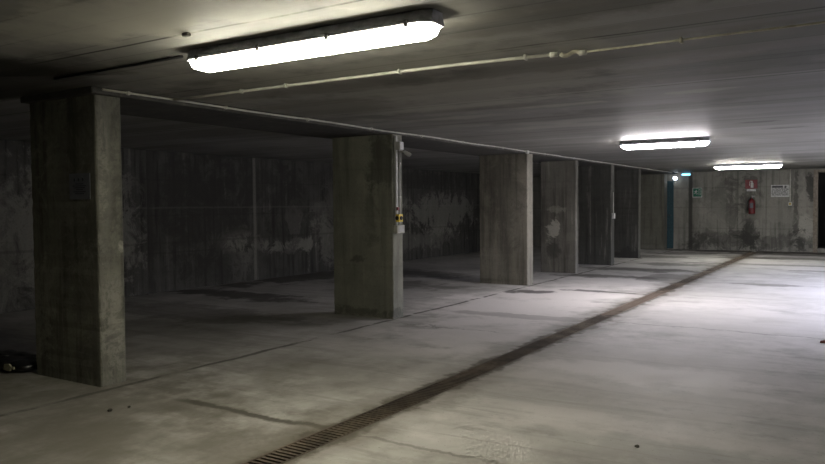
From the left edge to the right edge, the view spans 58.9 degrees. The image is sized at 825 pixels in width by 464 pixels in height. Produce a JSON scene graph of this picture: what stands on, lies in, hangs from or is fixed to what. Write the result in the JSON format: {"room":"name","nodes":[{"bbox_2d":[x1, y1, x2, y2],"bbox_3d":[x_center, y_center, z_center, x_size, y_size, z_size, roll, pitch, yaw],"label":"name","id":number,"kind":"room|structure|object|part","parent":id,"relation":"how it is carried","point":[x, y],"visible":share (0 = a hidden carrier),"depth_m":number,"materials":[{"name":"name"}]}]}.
{"room":"parking garage","nodes":[
{"label":"parking garage","id":0,"kind":"room"},
{"bbox_2d":[0,139,479,313],"bbox_3d":[-3.314,-0.115,12.861,0.390,2.440,26.850,1,2,32],"label":"wall","id":1,"kind":"structure","parent":0,"point":[191,220],"depth_m":12.66,"materials":[{"name":"concrete"}]},
{"bbox_2d":[0,246,824,463],"bbox_3d":[1.718,1.096,9.573,12.440,0.220,26.550,1,2,32],"label":"floor","id":2,"kind":"structure","parent":0,"point":[726,365],"depth_m":5.80,"materials":[{"name":"concrete"}]},
{"bbox_2d":[0,349,36,371],"bbox_3d":[-3.451,1.086,6.247,0.840,0.128,0.362,1,2,32],"label":"bag","id":3,"kind":"object","parent":2,"relation":"on","point":[10,360],"visible":0.81,"depth_m":6.03,"materials":[{"name":"black plastic"}]},
{"bbox_2d":[30,94,125,386],"bbox_3d":[-2.651,0.065,5.772,0.863,2.190,0.231,1,2,32],"label":"pillar","id":4,"kind":"structure","parent":2,"relation":"on","point":[78,254],"depth_m":5.61,"materials":[{"name":"concrete"}]},
{"bbox_2d":[69,173,90,199],"bbox_3d":[-2.525,-0.346,5.538,0.257,0.197,0.006,1,2,32],"label":"notice","id":5,"kind":"object","parent":4,"relation":"attached to","point":[79,183],"visible":1,"depth_m":5.53,"materials":[{"name":"paper"}]},
{"bbox_2d":[242,416,377,463],"bbox_3d":[-0.555,1.216,4.210,0.183,0.031,0.996,1,2,32],"label":"drain grate","id":6,"kind":"object","parent":2,"relation":"on","point":[281,455],"visible":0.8,"depth_m":4.18,"materials":[{"name":"metal"}]},
{"bbox_2d":[332,134,402,318],"bbox_3d":[-0.553,-0.069,8.960,0.904,2.190,0.226,1,2,32],"label":"pillar","id":7,"kind":"structure","parent":2,"relation":"on","point":[368,253],"depth_m":8.83,"materials":[{"name":"concrete"}]},
{"bbox_2d":[394,136,400,224],"bbox_3d":[-0.174,-0.612,8.675,0.028,1.050,0.110,1,2,32],"label":"cable trunking","id":8,"kind":"object","parent":7,"relation":"attached to","point":[397,163],"visible":0.95,"depth_m":8.64,"materials":[{"name":"plastic"}]},
{"bbox_2d":[396,142,403,150],"bbox_3d":[-0.150,-1.016,8.625,0.060,0.100,0.090,1,2,32],"label":"junction box","id":9,"kind":"object","parent":8,"relation":"attached to","point":[399,145],"visible":1,"depth_m":8.60,"materials":[{"name":"plastic"}]},
{"bbox_3d":[-0.127,-1.015,8.611,0.005,0.088,0.080,1,2,32],"label":"lid","id":10,"kind":"part","parent":9,"relation":"part of","materials":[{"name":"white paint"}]},
{"bbox_2d":[400,151,410,156],"bbox_3d":[-0.082,-0.928,8.658,0.144,0.080,0.056,0,2,5],"label":"spotlight","id":11,"kind":"object","parent":9,"relation":"attached to","point":[407,153],"visible":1,"depth_m":8.63,"materials":[{"name":"plastic"}]},
{"bbox_2d":[395,214,402,221],"bbox_3d":[-0.152,-0.166,8.647,0.063,0.090,0.096,1,2,32],"label":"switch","id":12,"kind":"object","parent":7,"relation":"attached to","point":[399,217],"visible":1,"depth_m":8.62,"materials":[{"name":"yellow plastic"}]},
{"bbox_2d":[394,225,404,232],"bbox_3d":[-0.155,-0.035,8.687,0.062,0.095,0.160,1,2,32],"label":"switch box","id":13,"kind":"object","parent":7,"relation":"attached to","point":[397,228],"visible":1,"depth_m":8.63,"materials":[{"name":"plastic"}]},
{"bbox_2d":[356,383,455,420],"bbox_3d":[-0.021,1.180,5.059,0.183,0.031,0.996,1,2,32],"label":"drain grate","id":14,"kind":"object","parent":2,"relation":"on","point":[383,411],"visible":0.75,"depth_m":5.00,"materials":[{"name":"metal"}]},
{"bbox_2d":[436,359,511,386],"bbox_3d":[0.512,1.145,5.909,0.183,0.031,0.996,1,2,32],"label":"drain grate","id":15,"kind":"object","parent":2,"relation":"on","point":[462,377],"visible":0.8,"depth_m":5.86,"materials":[{"name":"metal"}]},
{"bbox_2d":[479,153,532,285],"bbox_3d":[1.590,-0.213,12.417,0.893,2.190,0.246,1,2,32],"label":"pillar","id":16,"kind":"structure","parent":2,"relation":"on","point":[506,180],"depth_m":12.28,"materials":[{"name":"concrete"}]},
{"bbox_2d":[494,341,554,361],"bbox_3d":[1.046,1.109,6.758,0.183,0.031,0.996,1,2,32],"label":"drain grate","id":17,"kind":"object","parent":2,"relation":"on","point":[520,352],"visible":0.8,"depth_m":6.71,"materials":[{"name":"metal"}]},
{"bbox_2d":[541,160,577,272],"bbox_3d":[2.897,-0.296,14.405,0.734,2.190,0.166,1,2,32],"label":"pillar","id":18,"kind":"structure","parent":2,"relation":"on","point":[559,179],"depth_m":14.31,"materials":[{"name":"concrete"}]},
{"bbox_2d":[537,326,587,342],"bbox_3d":[1.580,1.074,7.608,0.183,0.031,0.996,1,2,32],"label":"drain grate","id":19,"kind":"object","parent":2,"relation":"on","point":[562,334],"visible":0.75,"depth_m":7.57,"materials":[{"name":"metal"}]},
{"bbox_2d":[573,314,614,327],"bbox_3d":[2.114,1.038,8.457,0.183,0.031,0.996,1,2,32],"label":"drain grate","id":20,"kind":"object","parent":2,"relation":"on","point":[599,318],"visible":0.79,"depth_m":8.41,"materials":[{"name":"metal"}]},
{"bbox_2d":[578,165,613,264],"bbox_3d":[4.026,-0.374,16.262,0.888,2.190,0.236,1,2,32],"label":"pillar","id":21,"kind":"structure","parent":2,"relation":"on","point":[595,183],"depth_m":16.11,"materials":[{"name":"concrete"}]},
{"bbox_2d":[612,192,614,218],"bbox_3d":[4.402,-0.581,15.976,0.049,0.580,0.100,1,2,32],"label":"wall fitting","id":22,"kind":"object","parent":21,"relation":"attached to","point":[613,213],"visible":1,"depth_m":15.96,"materials":[{"name":"white paint"}]},
{"bbox_2d":[602,304,637,314],"bbox_3d":[2.648,1.003,9.307,0.183,0.031,0.996,1,2,32],"label":"drain grate","id":23,"kind":"object","parent":2,"relation":"on","point":[622,308],"visible":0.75,"depth_m":9.28,"materials":[{"name":"metal"}]},
{"bbox_2d":[614,169,640,257],"bbox_3d":[5.242,-0.455,18.225,0.858,2.190,0.216,1,2,32],"label":"pillar","id":24,"kind":"structure","parent":2,"relation":"on","point":[627,183],"depth_m":18.06,"materials":[{"name":"concrete"}]},
{"bbox_2d":[625,296,655,304],"bbox_3d":[3.182,0.967,10.157,0.183,0.031,0.996,1,2,32],"label":"drain grate","id":25,"kind":"object","parent":2,"relation":"on","point":[643,299],"visible":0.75,"depth_m":10.15,"materials":[{"name":"metal"}]},
{"bbox_2d":[640,174,666,249],"bbox_3d":[6.999,-0.591,21.529,0.918,2.190,0.366,1,2,32],"label":"pillar","id":26,"kind":"structure","parent":2,"relation":"on","point":[653,186],"depth_m":21.30,"materials":[{"name":"grey concrete"}]},
{"bbox_2d":[645,289,670,296],"bbox_3d":[3.716,0.932,11.006,0.183,0.031,0.996,1,2,32],"label":"drain grate","id":27,"kind":"object","parent":2,"relation":"on","point":[657,293],"visible":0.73,"depth_m":10.95,"materials":[{"name":"metal"}]},
{"bbox_2d":[662,283,684,289],"bbox_3d":[4.249,0.896,11.856,0.183,0.031,0.996,1,2,32],"label":"drain grate","id":28,"kind":"object","parent":2,"relation":"on","point":[675,285],"visible":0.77,"depth_m":11.85,"materials":[{"name":"metal"}]},
{"bbox_2d":[677,278,697,283],"bbox_3d":[4.783,0.861,12.705,0.183,0.031,0.996,1,2,32],"label":"drain grate","id":29,"kind":"object","parent":2,"relation":"on","point":[687,280],"visible":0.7,"depth_m":12.74,"materials":[{"name":"metal"}]},
{"bbox_2d":[689,273,706,277],"bbox_3d":[5.317,0.826,13.555,0.183,0.031,0.996,1,2,32],"label":"drain grate","id":30,"kind":"object","parent":2,"relation":"on","point":[699,275],"visible":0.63,"depth_m":13.59,"materials":[{"name":"metal"}]},
{"bbox_2d":[701,269,715,273],"bbox_3d":[5.851,0.790,14.405,0.183,0.031,0.996,1,2,32],"label":"drain grate","id":31,"kind":"object","parent":2,"relation":"on","point":[708,271],"visible":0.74,"depth_m":14.38,"materials":[{"name":"metal"}]},
{"bbox_2d":[710,265,724,269],"bbox_3d":[6.385,0.755,15.254,0.183,0.031,0.996,1,2,32],"label":"drain grate","id":32,"kind":"object","parent":2,"relation":"on","point":[717,267],"visible":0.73,"depth_m":15.25,"materials":[{"name":"metal"}]},
{"bbox_2d":[718,262,733,265],"bbox_3d":[6.918,0.719,16.104,0.183,0.031,0.996,1,2,32],"label":"drain grate","id":33,"kind":"object","parent":2,"relation":"on","point":[725,263],"visible":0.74,"depth_m":16.00,"materials":[{"name":"metal"}]},
{"bbox_2d":[0,0,824,176],"bbox_3d":[1.778,-1.382,9.609,12.440,0.250,26.850,1,2,32],"label":"ceiling","id":34,"kind":"structure","parent":0,"point":[758,97],"depth_m":4.99,"materials":[{"name":"concrete"}]},
{"bbox_2d":[54,55,182,79],"bbox_3d":[-1.890,-1.035,4.620,1.300,0.019,0.021,1,3,33],"label":"cable","id":35,"kind":"object","parent":34,"relation":"attached to","point":[179,56],"visible":1,"depth_m":4.57,"materials":[{"name":"black plastic"}]},
{"bbox_2d":[182,32,190,36],"bbox_3d":[-1.157,-1.009,3.734,0.045,0.018,0.030,1,2,32],"label":"bracket","id":36,"kind":"object","parent":34,"relation":"attached to","point":[186,34],"visible":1,"depth_m":3.72,"materials":[{"name":"metal"}]},
{"bbox_2d":[187,9,443,71],"bbox_3d":[-0.569,-0.964,3.774,1.617,0.118,0.194,1,2,32],"label":"ceiling lamp","id":37,"kind":"object","parent":34,"relation":"attached to","point":[423,24],"visible":1,"depth_m":3.62,"materials":[{"name":"white plastic"}]},
{"bbox_2d":[20,86,676,174],"bbox_3d":[2.301,-1.383,13.593,0.930,0.050,18.950,1,2,32],"label":"beam","id":38,"kind":"structure","parent":34,"relation":"attached to","point":[131,105],"depth_m":7.31,"materials":[{"name":"concrete"}]},
{"bbox_2d":[102,88,671,172],"bbox_3d":[2.563,-1.362,13.093,0.044,0.052,18.220,1,2,32],"label":"conduit","id":39,"kind":"object","parent":38,"relation":"attached to","point":[103,89],"visible":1,"depth_m":7.44,"materials":[{"name":"plastic"}]},
{"bbox_2d":[173,21,824,100],"bbox_3d":[1.103,-1.031,4.094,7.091,0.050,0.104,1,2,31],"label":"conduit","id":40,"kind":"object","parent":34,"relation":"attached to","point":[681,40],"visible":1,"depth_m":4.44,"materials":[{"name":"plastic"}]},
{"bbox_2d":[619,137,710,149],"bbox_3d":[3.497,-1.231,10.160,1.202,0.118,0.194,1,2,32],"label":"ceiling lamp","id":41,"kind":"object","parent":34,"relation":"attached to","point":[693,141],"visible":1,"depth_m":10.08,"materials":[{"name":"white plastic"}]},
{"bbox_2d":[621,141,708,149],"bbox_3d":[3.497,-1.200,10.161,1.174,0.057,0.144,1,2,32],"label":"diffuser","id":42,"kind":"object","parent":41,"relation":"attached to","point":[639,144],"depth_m":10.12,"materials":[{"name":"white plastic"}]},
{"bbox_2d":[714,162,782,169],"bbox_3d":[7.638,-1.502,16.646,1.432,0.118,0.194,1,2,32],"label":"ceiling lamp","id":43,"kind":"object","parent":34,"relation":"attached to","point":[775,164],"visible":1,"depth_m":16.57,"materials":[{"name":"white plastic"}]},
{"bbox_2d":[714,165,781,169],"bbox_3d":[7.638,-1.472,16.647,1.404,0.057,0.144,1,2,32],"label":"diffuser","id":44,"kind":"object","parent":43,"relation":"attached to","point":[719,167],"depth_m":16.63,"materials":[{"name":"white plastic"}]},
{"bbox_2d":[533,168,824,252],"bbox_3d":[8.969,-0.505,20.803,12.140,2.440,0.320,1,2,32],"label":"wall","id":45,"kind":"structure","parent":0,"point":[719,219],"depth_m":20.50,"materials":[{"name":"concrete"}]},
{"bbox_2d":[667,181,673,247],"bbox_3d":[7.277,-0.512,21.636,0.870,1.980,0.110,1,2,32],"label":"door","id":46,"kind":"structure","parent":45,"relation":"in","point":[670,184],"depth_m":21.45,"materials":[{"name":"teal paint"}]},
{"bbox_2d":[693,188,701,196],"bbox_3d":[8.221,-1.137,21.074,0.260,0.275,0.011,1,2,32],"label":"exit sign","id":47,"kind":"object","parent":45,"relation":"attached to","point":[697,192],"visible":1,"depth_m":21.07,"materials":[{"name":"green plastic"}]},
{"bbox_2d":[745,180,756,190],"bbox_3d":[9.427,-1.296,20.311,0.310,0.320,0.009,1,2,32],"label":"sign","id":48,"kind":"object","parent":45,"relation":"attached to","point":[750,185],"visible":1,"depth_m":20.31,"materials":[{"name":"red paint"}]},
{"bbox_2d":[747,197,754,213],"bbox_3d":[9.409,-0.751,20.236,0.183,0.497,0.172,-1,2,-22],"label":"fire extinguisher","id":49,"kind":"object","parent":45,"relation":"attached to","point":[751,204],"visible":1,"depth_m":20.17,"materials":[{"name":"red paint"}]},
{"bbox_2d":[771,185,788,196],"bbox_3d":[10.038,-1.122,19.935,0.450,0.330,0.008,1,2,32],"label":"notice","id":50,"kind":"object","parent":45,"relation":"attached to","point":[776,190],"visible":1,"depth_m":19.93,"materials":[{"name":"white paint"}]},
{"bbox_2d":[789,169,790,201],"bbox_3d":[10.241,-1.256,19.789,0.045,0.875,0.030,1,2,32],"label":"conduit pipe","id":51,"kind":"object","parent":45,"relation":"attached to","point":[790,169],"visible":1,"depth_m":19.78,"materials":[{"name":"plastic"}]},
{"bbox_2d":[813,169,824,252],"bbox_3d":[11.242,-0.552,19.260,1.170,2.210,0.150,1,2,32],"label":"door","id":52,"kind":"structure","parent":45,"relation":"in","point":[816,174],"depth_m":19.48,"materials":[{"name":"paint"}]},
{"bbox_2d":[818,172,824,247],"bbox_3d":[12.021,-0.612,20.311,2.150,2.440,2.100,1,2,32],"label":"doorway","id":53,"kind":"structure","parent":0,"point":[821,222],"depth_m":21.43,"materials":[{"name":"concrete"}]}
]}

